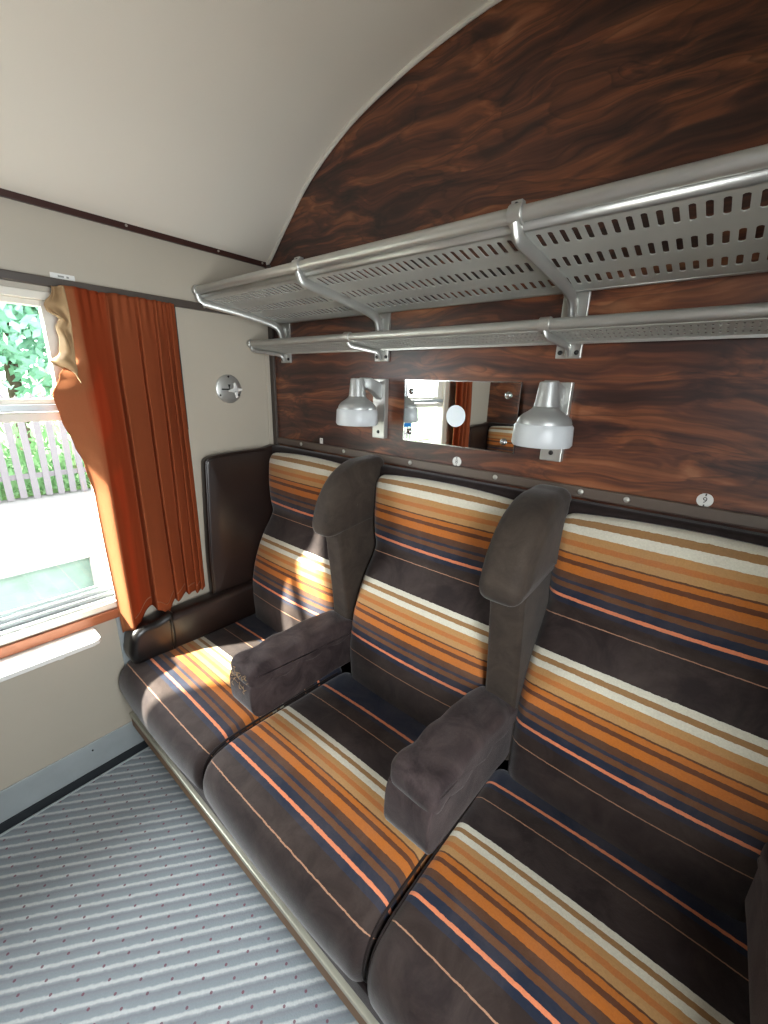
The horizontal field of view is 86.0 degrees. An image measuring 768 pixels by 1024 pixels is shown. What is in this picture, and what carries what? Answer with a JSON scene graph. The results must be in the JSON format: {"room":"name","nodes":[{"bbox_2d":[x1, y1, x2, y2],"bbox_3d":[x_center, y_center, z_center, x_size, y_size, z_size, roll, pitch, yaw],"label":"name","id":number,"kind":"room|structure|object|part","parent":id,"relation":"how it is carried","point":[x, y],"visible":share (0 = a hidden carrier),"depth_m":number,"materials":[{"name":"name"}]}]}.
{"room":"train carriage","nodes":[
{"label":"train carriage","id":0,"kind":"room"},
{"bbox_2d":[0,188,273,790],"bbox_3d":[-1.215,0.106,1.188,0.086,2.000,2.160,15,22,37],"label":"wall","id":1,"kind":"structure","parent":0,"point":[49,712],"depth_m":1.46,"materials":[{"name":"paint"}]},
{"bbox_2d":[0,626,100,681],"bbox_3d":[-1.176,0.509,1.253,0.118,0.070,0.538,15,22,37],"label":"shelf","id":2,"kind":"object","parent":1,"relation":"attached to","point":[14,665],"visible":1,"depth_m":1.32,"materials":[{"name":"white plastic"}]},
{"bbox_2d":[0,285,116,644],"bbox_3d":[-1.222,-0.080,1.128,0.061,1.040,0.750,15,22,37],"label":"window","id":3,"kind":"structure","parent":1,"relation":"attached to","point":[15,624],"depth_m":1.31,"materials":[{"name":"metal"}]},
{"bbox_3d":[-1.219,-0.241,1.080,0.046,0.026,0.714,15,22,37],"label":"rail","id":4,"kind":"part","parent":3,"relation":"part of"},
{"bbox_2d":[0,295,61,411],"bbox_3d":[-1.211,-0.406,1.026,0.046,0.313,0.714,15,22,37],"label":"vent","id":5,"kind":"object","parent":3,"relation":"attached to","point":[49,321],"depth_m":1.23,"materials":[{"name":"glass"}]},
{"bbox_2d":[49,272,74,280],"bbox_3d":[-0.950,-0.694,1.216,0.004,0.016,0.060,15,22,37],"label":"wall label","id":6,"kind":"object","parent":1,"relation":"attached to","point":[52,274],"visible":1,"depth_m":1.21,"materials":[{"name":"white plastic"}]},
{"bbox_2d":[0,721,149,836],"bbox_3d":[-1.221,0.990,1.444,0.020,0.160,2.160,15,22,37],"label":"baseboard","id":7,"kind":"structure","parent":1,"relation":"attached to","point":[32,795],"depth_m":1.51,"materials":[{"name":"metal"}]},
{"bbox_2d":[44,285,204,632],"bbox_3d":[-0.861,-0.124,1.446,0.067,1.163,0.405,15,22,37],"label":"curtain","id":8,"kind":"object","parent":1,"relation":"hanging from","point":[118,393],"visible":1,"depth_m":1.42,"materials":[{"name":"orange fabric"}]},
{"bbox_2d":[216,375,242,402],"bbox_3d":[-0.625,-0.500,1.675,0.026,0.112,0.112,15,22,37],"label":"dial","id":9,"kind":"object","parent":1,"relation":"attached to","point":[228,388],"visible":1,"depth_m":1.67,"materials":[{"name":"metal"}]},
{"bbox_3d":[-0.608,-0.499,1.686,0.012,0.060,0.060,15,22,37],"label":"cross handle","id":10,"kind":"part","parent":9,"relation":"part of","materials":[{"name":"white metal"}]},
{"bbox_2d":[191,144,767,362],"bbox_3d":[0.160,-0.533,1.050,1.975,0.255,0.334,15,22,37],"label":"luggage rack","id":11,"kind":"object","parent":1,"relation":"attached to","point":[738,173],"visible":1,"depth_m":0.88,"materials":[{"name":"metal"}]},
{"bbox_2d":[205,277,361,322],"bbox_3d":[-0.358,-0.727,1.449,0.606,0.058,0.272,15,22,37],"label":"shelf","id":12,"kind":"object","parent":11,"relation":"attached to","point":[313,287],"depth_m":1.41,"materials":[{"name":"silver metal"}]},
{"bbox_3d":[-0.409,-0.706,1.716,0.062,0.159,0.009,15,22,37],"label":"wall plate","id":13,"kind":"part","parent":11,"relation":"part of","materials":[{"name":"metal"}]},
{"bbox_2d":[253,341,357,352],"bbox_3d":[-0.302,-0.625,1.572,0.586,0.019,0.082,15,22,37],"label":"shelf","id":14,"kind":"object","parent":11,"relation":"attached to","point":[260,346],"depth_m":1.55,"materials":[{"name":"silver metal"}]},
{"bbox_3d":[-0.004,-0.595,1.395,0.062,0.159,0.009,15,22,37],"label":"wall plate","id":15,"kind":"part","parent":11,"relation":"part of","materials":[{"name":"metal"}]},
{"bbox_2d":[309,233,560,312],"bbox_3d":[0.114,-0.597,1.076,0.625,0.058,0.272,15,22,37],"label":"shelf","id":16,"kind":"object","parent":11,"relation":"attached to","point":[530,251],"depth_m":1.02,"materials":[{"name":"silver metal"}]},
{"bbox_2d":[353,330,556,348],"bbox_3d":[0.171,-0.495,1.197,0.650,0.019,0.082,15,22,37],"label":"shelf","id":17,"kind":"object","parent":11,"relation":"attached to","point":[484,338],"depth_m":1.15,"materials":[{"name":"silver metal"}]},
{"bbox_3d":[0.070,-0.603,0.908,1.971,0.027,0.027,15,22,37],"label":"rail","id":18,"kind":"part","parent":11,"relation":"part of","materials":[{"name":"metal"}]},
{"bbox_3d":[0.200,-0.491,1.112,1.971,0.025,0.025,15,22,37],"label":"rail","id":19,"kind":"part","parent":11,"relation":"part of","materials":[{"name":"metal"}]},
{"bbox_3d":[0.469,-0.465,1.021,0.062,0.159,0.009,15,22,37],"label":"wall plate","id":20,"kind":"part","parent":11,"relation":"part of","materials":[{"name":"metal"}]},
{"bbox_2d":[525,182,767,290],"bbox_3d":[0.593,-0.466,0.697,0.625,0.058,0.272,15,22,37],"label":"shelf","id":21,"kind":"object","parent":11,"relation":"attached to","point":[540,256],"depth_m":0.74,"materials":[{"name":"silver metal"}]},
{"bbox_2d":[552,318,767,341],"bbox_3d":[0.703,-0.350,0.777,0.735,0.019,0.082,15,22,37],"label":"shelf","id":22,"kind":"object","parent":11,"relation":"attached to","point":[572,333],"depth_m":0.86,"materials":[{"name":"silver metal"}]},
{"bbox_2d":[0,748,358,1023],"bbox_3d":[-0.480,1.285,0.883,2.000,0.030,2.160,15,22,37],"label":"floor","id":23,"kind":"structure","parent":0,"point":[120,903],"depth_m":1.17,"materials":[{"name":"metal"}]},
{"bbox_2d":[129,662,507,1023],"bbox_3d":[-0.009,0.572,1.219,1.973,1.160,0.761,15,22,37],"label":"bench base","id":24,"kind":"object","parent":23,"relation":"on","point":[354,995],"visible":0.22,"depth_m":1.08,"materials":[{"name":"metal"}]},
{"bbox_2d":[119,445,351,789],"bbox_3d":[-0.527,0.286,1.566,0.632,0.953,0.790,15,22,37],"label":"seat","id":25,"kind":"object","parent":24,"relation":"on","point":[183,696],"visible":0.49,"depth_m":1.60,"materials":[{"name":"fabric"}]},
{"bbox_2d":[124,579,255,663],"bbox_3d":[-0.752,0.433,1.782,0.094,0.176,0.664,15,22,37],"label":"armrest","id":26,"kind":"object","parent":25,"relation":"on","point":[159,632],"visible":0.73,"depth_m":1.67,"materials":[{"name":"brown leather"}]},
{"bbox_3d":[-0.750,0.432,1.784,0.090,0.173,0.658,15,22,37],"label":"arm","id":27,"kind":"part","parent":26,"relation":"part of","materials":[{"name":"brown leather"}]},
{"bbox_2d":[119,614,341,789],"bbox_3d":[-0.590,0.660,1.617,0.632,0.205,0.628,15,22,37],"label":"seat cushion","id":28,"kind":"object","parent":25,"relation":"on","point":[182,695],"depth_m":1.42,"materials":[{"name":"multicoloured fabric"}]},
{"bbox_3d":[-0.347,0.195,1.750,0.545,0.851,0.224,15,22,37],"label":"backrest","id":29,"kind":"part","parent":25,"relation":"part of","materials":[{"name":"multicoloured fabric"}]},
{"bbox_2d":[201,444,274,593],"bbox_3d":[-0.625,0.036,1.840,0.064,0.646,0.375,15,22,37],"label":"pad","id":30,"kind":"object","parent":24,"relation":"attached to","point":[237,505],"visible":0.73,"depth_m":1.77,"materials":[{"name":"black leather"}]},
{"bbox_2d":[312,455,383,619],"bbox_3d":[-0.127,0.202,1.514,0.104,0.798,0.299,15,22,37],"label":"headrest cover","id":31,"kind":"object","parent":24,"relation":"attached to","point":[344,510],"visible":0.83,"depth_m":1.42,"materials":[{"name":"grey fabric"}]},
{"bbox_2d":[228,610,351,716],"bbox_3d":[-0.288,0.495,1.413,0.132,0.199,0.479,16,22,38],"label":"armrest","id":32,"kind":"object","parent":31,"relation":"attached to","point":[266,675],"visible":0.94,"depth_m":1.32,"materials":[{"name":"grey fabric"}]},
{"bbox_3d":[-0.111,0.292,1.564,0.077,0.597,0.238,15,22,37],"label":"panel","id":33,"kind":"part","parent":31,"relation":"part of","materials":[{"name":"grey fabric"}]},
{"bbox_2d":[203,464,525,982],"bbox_3d":[-0.036,0.421,1.178,0.632,0.953,0.790,15,22,37],"label":"seat","id":34,"kind":"object","parent":24,"relation":"on","point":[300,791],"visible":0.76,"depth_m":1.21,"materials":[{"name":"fabric"}]},
{"bbox_2d":[203,672,451,981],"bbox_3d":[-0.099,0.795,1.229,0.632,0.205,0.628,15,22,37],"label":"seat cushion","id":35,"kind":"object","parent":34,"relation":"on","point":[300,791],"depth_m":1.05,"materials":[{"name":"multicoloured fabric"}]},
{"bbox_3d":[0.137,0.328,1.367,0.554,0.851,0.224,15,22,37],"label":"backrest","id":36,"kind":"part","parent":34,"relation":"part of","materials":[{"name":"multicoloured fabric"}]},
{"bbox_2d":[384,686,517,854],"bbox_3d":[0.192,0.603,1.030,0.131,0.238,0.469,15,22,37],"label":"armrest","id":37,"kind":"object","parent":34,"relation":"attached to","point":[434,779],"visible":0.98,"depth_m":0.90,"materials":[{"name":"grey fabric"}]},
{"bbox_3d":[-0.016,0.902,1.324,1.973,0.068,0.695,15,22,37],"label":"seat frame","id":38,"kind":"part","parent":24,"relation":"part of","materials":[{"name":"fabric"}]},
{"bbox_3d":[0.220,0.370,1.438,1.973,0.890,0.059,15,22,37],"label":"panel","id":39,"kind":"part","parent":24,"relation":"part of","materials":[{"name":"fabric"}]},
{"bbox_2d":[479,484,570,759],"bbox_3d":[0.353,0.338,1.120,0.120,0.799,0.321,15,22,37],"label":"headrest cover","id":40,"kind":"object","parent":24,"relation":"attached to","point":[521,557],"visible":0.88,"depth_m":1.00,"materials":[{"name":"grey fabric"}]},
{"bbox_3d":[0.371,0.427,1.171,0.089,0.600,0.256,15,22,37],"label":"panel","id":41,"kind":"part","parent":40,"relation":"part of","materials":[{"name":"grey fabric"}]},
{"bbox_2d":[367,498,767,1023],"bbox_3d":[0.455,0.555,0.790,0.632,0.953,0.790,15,22,37],"label":"seat","id":42,"kind":"object","parent":24,"relation":"on","point":[604,876],"visible":0.89,"depth_m":0.88,"materials":[{"name":"fabric"}]},
{"bbox_2d":[367,769,749,1023],"bbox_3d":[0.392,0.929,0.841,0.632,0.205,0.628,15,22,37],"label":"seat cushion","id":43,"kind":"object","parent":42,"relation":"on","point":[529,909],"depth_m":0.82,"materials":[{"name":"multicoloured fabric"}]},
{"bbox_3d":[0.624,0.462,0.983,0.558,0.851,0.224,15,22,37],"label":"backrest","id":44,"kind":"part","parent":42,"relation":"part of","materials":[{"name":"multicoloured fabric"}]},
{"bbox_2d":[745,842,767,1023],"bbox_3d":[0.675,0.748,0.653,0.125,0.224,0.473,15,23,37],"label":"armrest","id":45,"kind":"object","parent":42,"relation":"attached to","point":[756,900],"visible":0.89,"depth_m":0.71,"materials":[{"name":"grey fabric"}]},
{"bbox_2d":[0,0,488,261],"bbox_3d":[-0.394,-0.805,0.218,2.020,0.474,2.200,15,22,37],"label":"ceiling","id":46,"kind":"structure","parent":0,"point":[204,122],"depth_m":1.07,"materials":[{"name":"paint"}]},
{"bbox_2d":[269,0,767,533],"bbox_3d":[0.265,-0.112,1.325,2.020,2.420,0.030,15,22,37],"label":"wall partition","id":47,"kind":"structure","parent":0,"point":[530,100],"depth_m":0.98,"materials":[{"name":"laminate"}]},
{"bbox_2d":[265,265,278,444],"bbox_3d":[-0.487,-0.647,1.798,0.028,0.760,0.012,15,22,37],"label":"trim","id":48,"kind":"structure","parent":47,"relation":"attached to","point":[270,330],"depth_m":1.82,"materials":[{"name":"brown metal"}]},
{"bbox_2d":[336,377,388,438],"bbox_3d":[-0.073,-0.349,1.398,0.141,0.205,0.196,15,22,37],"label":"reading lamp","id":49,"kind":"object","parent":47,"relation":"attached to","point":[356,410],"visible":1,"depth_m":1.35,"materials":[{"name":"metal"}]},
{"bbox_3d":[-0.089,-0.362,1.372,0.126,0.046,0.126,15,22,37],"label":"lamp shade","id":50,"kind":"part","parent":49,"relation":"part of","materials":[{"name":"silver metal"}]},
{"bbox_2d":[336,409,377,426],"bbox_3d":[-0.091,-0.320,1.385,0.141,0.056,0.141,15,22,37],"label":"diffuser","id":51,"kind":"object","parent":49,"relation":"attached to","point":[344,417],"depth_m":1.33,"materials":[{"name":"white glass"}]},
{"bbox_3d":[-0.045,-0.419,1.400,0.028,0.071,0.092,15,22,37],"label":"arm","id":52,"kind":"part","parent":49,"relation":"part of","materials":[{"name":"silver metal"}]},
{"bbox_3d":[-0.012,-0.366,1.460,0.056,0.203,0.020,15,22,37],"label":"wall plate","id":53,"kind":"part","parent":49,"relation":"part of","materials":[{"name":"metal"}]},
{"bbox_2d":[266,0,501,264],"bbox_3d":[0.293,-1.012,1.017,2.024,0.457,0.014,15,22,37],"label":"trim","id":54,"kind":"structure","parent":47,"relation":"attached to","point":[489,4],"depth_m":1.21,"materials":[{"name":"grey metal"}]},
{"bbox_2d":[452,457,460,465],"bbox_3d":[0.233,-0.161,1.316,0.031,0.031,0.003,15,22,37],"label":"seat number","id":55,"kind":"object","parent":47,"relation":"attached to","point":[456,461],"visible":1,"depth_m":1.31,"materials":[{"name":"white plastic"}]},
{"bbox_2d":[403,380,522,453],"bbox_3d":[0.221,-0.303,1.276,0.400,0.199,0.017,15,22,37],"label":"wall mirror","id":56,"kind":"object","parent":47,"relation":"attached to","point":[491,409],"visible":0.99,"depth_m":1.25,"materials":[{"name":"clear glass"}]},
{"bbox_2d":[446,405,464,426],"bbox_3d":[0.222,-0.297,1.277,0.066,0.066,0.001,15,22,37],"label":"round sticker","id":57,"kind":"object","parent":56,"relation":"attached to","point":[455,416],"visible":1,"depth_m":1.28,"materials":[{"name":"white paper"}]},
{"bbox_2d":[277,437,767,530],"bbox_3d":[0.262,-0.123,1.292,1.950,0.029,0.016,15,22,37],"label":"trim","id":58,"kind":"structure","parent":47,"relation":"attached to","point":[753,521],"depth_m":1.08,"materials":[{"name":"metal"}]},
{"bbox_2d":[511,380,574,461],"bbox_3d":[0.405,-0.218,1.020,0.141,0.205,0.196,15,22,37],"label":"reading lamp","id":59,"kind":"object","parent":47,"relation":"attached to","point":[548,427],"visible":1,"depth_m":0.96,"materials":[{"name":"metal"}]},
{"bbox_2d":[511,422,573,449],"bbox_3d":[0.387,-0.189,1.007,0.141,0.056,0.141,15,22,37],"label":"diffuser","id":60,"kind":"object","parent":59,"relation":"attached to","point":[538,435],"depth_m":0.95,"materials":[{"name":"white"}]},
{"bbox_3d":[0.388,-0.231,0.994,0.126,0.046,0.126,15,22,37],"label":"lamp shade","id":61,"kind":"part","parent":59,"relation":"part of","materials":[{"name":"silver metal"}]},
{"bbox_3d":[0.423,-0.290,1.029,0.028,0.071,0.092,15,22,37],"label":"arm","id":62,"kind":"part","parent":59,"relation":"part of","materials":[{"name":"silver metal"}]},
{"bbox_3d":[0.456,-0.237,1.089,0.056,0.203,0.020,15,22,37],"label":"wall plate","id":63,"kind":"part","parent":59,"relation":"part of","materials":[{"name":"metal"}]},
{"bbox_2d":[696,493,713,506],"bbox_3d":[0.723,-0.026,0.928,0.031,0.031,0.003,15,22,37],"label":"seat number","id":64,"kind":"object","parent":47,"relation":"attached to","point":[704,499],"visible":1,"depth_m":0.93,"materials":[{"name":"white plastic"}]},
{"label":"outside","id":65,"kind":"structure","parent":0,"visible":0},
{"bbox_3d":[-13.610,-1.606,12.928,46.000,0.130,80.000,15,22,37],"label":"ground","id":66,"kind":"structure","parent":65,"visible":0},
{"bbox_2d":[0,421,91,499],"bbox_3d":[-14.342,-2.337,13.357,24.050,0.970,60.000,15,22,37],"label":"grass bank","id":67,"kind":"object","parent":66,"relation":"on","point":[2,437],"depth_m":7.46,"materials":[{"name":"green plant"}]},
{"bbox_2d":[0,302,53,449],"bbox_3d":[-7.684,-4.205,8.163,4.736,6.068,4.606,15,22,37],"label":"tree","id":68,"kind":"object","parent":67,"relation":"on","point":[25,321],"visible":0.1,"depth_m":7.89,"materials":[{"name":"green plant"}]},
{"bbox_2d":[0,333,89,500],"bbox_3d":[-6.246,-1.144,4.636,0.965,2.586,15.158,15,22,37],"label":"undergrowth","id":69,"kind":"object","parent":67,"relation":"on","point":[33,446],"visible":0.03,"depth_m":6.02,"materials":[{"name":"green plant"}]},
{"bbox_2d":[0,488,108,612],"bbox_3d":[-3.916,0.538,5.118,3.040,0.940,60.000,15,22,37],"label":"platform","id":70,"kind":"object","parent":66,"relation":"on","point":[51,546],"visible":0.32,"depth_m":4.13,"materials":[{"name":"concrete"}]},
{"bbox_2d":[0,393,87,502],"bbox_3d":[-5.867,-0.557,4.470,0.082,1.438,15.000,15,22,37],"label":"picket fence","id":71,"kind":"object","parent":70,"relation":"on","point":[32,475],"visible":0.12,"depth_m":5.74,"materials":[{"name":"white wood"}]},
{"bbox_3d":[-5.895,-0.184,4.600,0.020,0.070,15.000,15,22,37],"label":"rail","id":72,"kind":"part","parent":71,"relation":"part of","materials":[{"name":"white wood"}]}
]}

